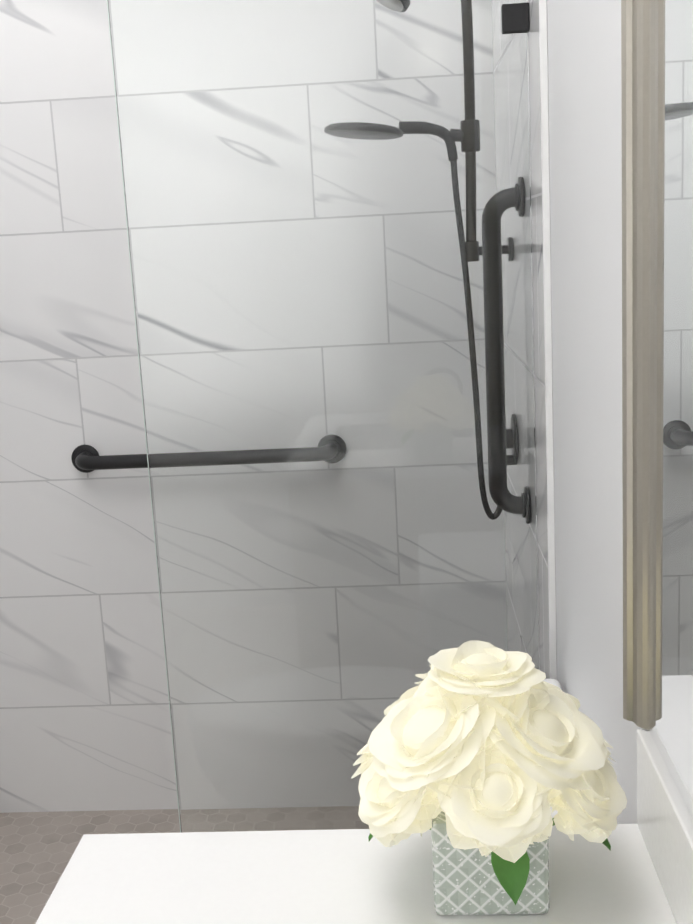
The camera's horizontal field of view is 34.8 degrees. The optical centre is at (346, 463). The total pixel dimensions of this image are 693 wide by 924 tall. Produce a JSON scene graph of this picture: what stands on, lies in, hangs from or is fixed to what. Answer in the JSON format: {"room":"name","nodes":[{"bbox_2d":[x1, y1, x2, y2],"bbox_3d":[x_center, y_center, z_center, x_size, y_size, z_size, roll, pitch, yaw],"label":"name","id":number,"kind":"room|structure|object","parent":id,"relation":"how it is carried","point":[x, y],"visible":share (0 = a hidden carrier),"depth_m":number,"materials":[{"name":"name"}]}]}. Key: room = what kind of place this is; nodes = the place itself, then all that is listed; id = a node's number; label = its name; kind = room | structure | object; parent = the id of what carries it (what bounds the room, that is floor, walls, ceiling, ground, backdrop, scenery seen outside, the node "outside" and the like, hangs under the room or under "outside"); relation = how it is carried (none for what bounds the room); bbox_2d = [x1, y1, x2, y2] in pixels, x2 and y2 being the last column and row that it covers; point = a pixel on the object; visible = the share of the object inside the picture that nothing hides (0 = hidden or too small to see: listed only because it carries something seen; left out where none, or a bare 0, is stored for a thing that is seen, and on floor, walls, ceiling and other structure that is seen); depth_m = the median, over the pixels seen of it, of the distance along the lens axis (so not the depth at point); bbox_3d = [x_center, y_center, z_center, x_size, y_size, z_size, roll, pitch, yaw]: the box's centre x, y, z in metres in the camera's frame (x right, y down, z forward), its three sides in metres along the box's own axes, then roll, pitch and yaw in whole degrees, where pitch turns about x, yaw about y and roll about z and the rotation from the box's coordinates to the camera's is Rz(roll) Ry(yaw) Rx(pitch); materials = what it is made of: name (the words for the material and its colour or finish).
{"room":"bathroom","nodes":[
{"label":"bathroom","id":0,"kind":"room"},
{"bbox_2d":[547,0,642,823],"bbox_3d":[0.339,-0.284,1.033,0.120,3.050,3.470,-2,11,4],"label":"wall","id":1,"kind":"structure","parent":0,"point":[585,102],"depth_m":1.40,"materials":[{"name":"white paint"}]},
{"bbox_2d":[528,0,549,678],"bbox_3d":[0.350,-0.212,2.225,0.010,2.440,0.905,-2,11,4],"label":"wall tile","id":2,"kind":"structure","parent":1,"relation":"attached to","point":[537,235],"depth_m":1.85,"materials":[{"name":"tile"}]},
{"bbox_2d":[621,0,692,818],"bbox_3d":[0.235,-0.203,0.522,0.028,1.126,0.977,-2,11,4],"label":"mirror","id":3,"kind":"object","parent":1,"relation":"attached to","point":[657,239],"visible":1,"depth_m":0.96,"materials":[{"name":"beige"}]},
{"bbox_3d":[-0.393,1.271,1.389,1.747,0.060,3.470,-2,11,4],"label":"floor","id":4,"kind":"structure","parent":0,"visible":0},
{"bbox_2d":[0,809,179,923],"bbox_3d":[-0.333,1.010,2.509,1.487,0.004,0.907,-2,11,4],"label":"shower floor","id":5,"kind":"structure","parent":4,"relation":"on","point":[37,849],"depth_m":2.83,"materials":[{"name":"tile"}]},
{"bbox_2d":[107,0,539,832],"bbox_3d":[-0.007,0.066,1.986,0.694,2.017,0.022,-2,11,4],"label":"glass panel","id":6,"kind":"object","parent":5,"relation":"on","point":[329,218],"visible":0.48,"depth_m":1.93,"materials":[{"name":"clear glass"}]},
{"bbox_2d":[35,729,692,923],"bbox_3d":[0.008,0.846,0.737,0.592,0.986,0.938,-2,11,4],"label":"countertop","id":7,"kind":"structure","parent":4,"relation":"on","point":[641,872],"depth_m":1.02,"materials":[{"name":"white stone"}]},
{"bbox_2d":[352,640,626,914],"bbox_3d":[0.123,0.273,0.990,0.240,0.227,0.240,-2,11,4],"label":"flower arrangement","id":8,"kind":"object","parent":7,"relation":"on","point":[478,758],"visible":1,"depth_m":0.93,"materials":[{"name":"white plant"}]},
{"bbox_2d":[543,679,562,817],"bbox_3d":[-0.034,0.773,1.670,0.770,0.769,0.448,-2,11,4],"label":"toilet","id":9,"kind":"object","parent":4,"relation":"on","point":[555,682],"depth_m":1.75,"materials":[{"name":"white ceramic"}]},
{"bbox_3d":[-0.384,-0.585,2.722,1.507,3.050,0.120,-2,11,4],"label":"wall","id":10,"kind":"structure","parent":0,"visible":0},
{"bbox_2d":[0,0,177,812],"bbox_3d":[-0.372,-0.274,2.718,1.507,2.440,0.010,-2,11,4],"label":"wall tile","id":11,"kind":"structure","parent":10,"relation":"attached to","point":[85,723],"depth_m":2.78,"materials":[{"name":"tile"}]},
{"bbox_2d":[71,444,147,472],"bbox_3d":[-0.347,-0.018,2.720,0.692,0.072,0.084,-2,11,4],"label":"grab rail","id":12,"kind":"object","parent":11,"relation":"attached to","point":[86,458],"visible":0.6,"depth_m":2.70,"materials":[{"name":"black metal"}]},
{"bbox_2d":[539,0,556,679],"bbox_3d":[0.348,-0.214,2.214,0.011,2.448,0.900,-2,11,4],"label":"trim","id":13,"kind":"structure","parent":10,"relation":"attached to","point":[543,43],"depth_m":1.74,"materials":[{"name":"paint"}]}
]}

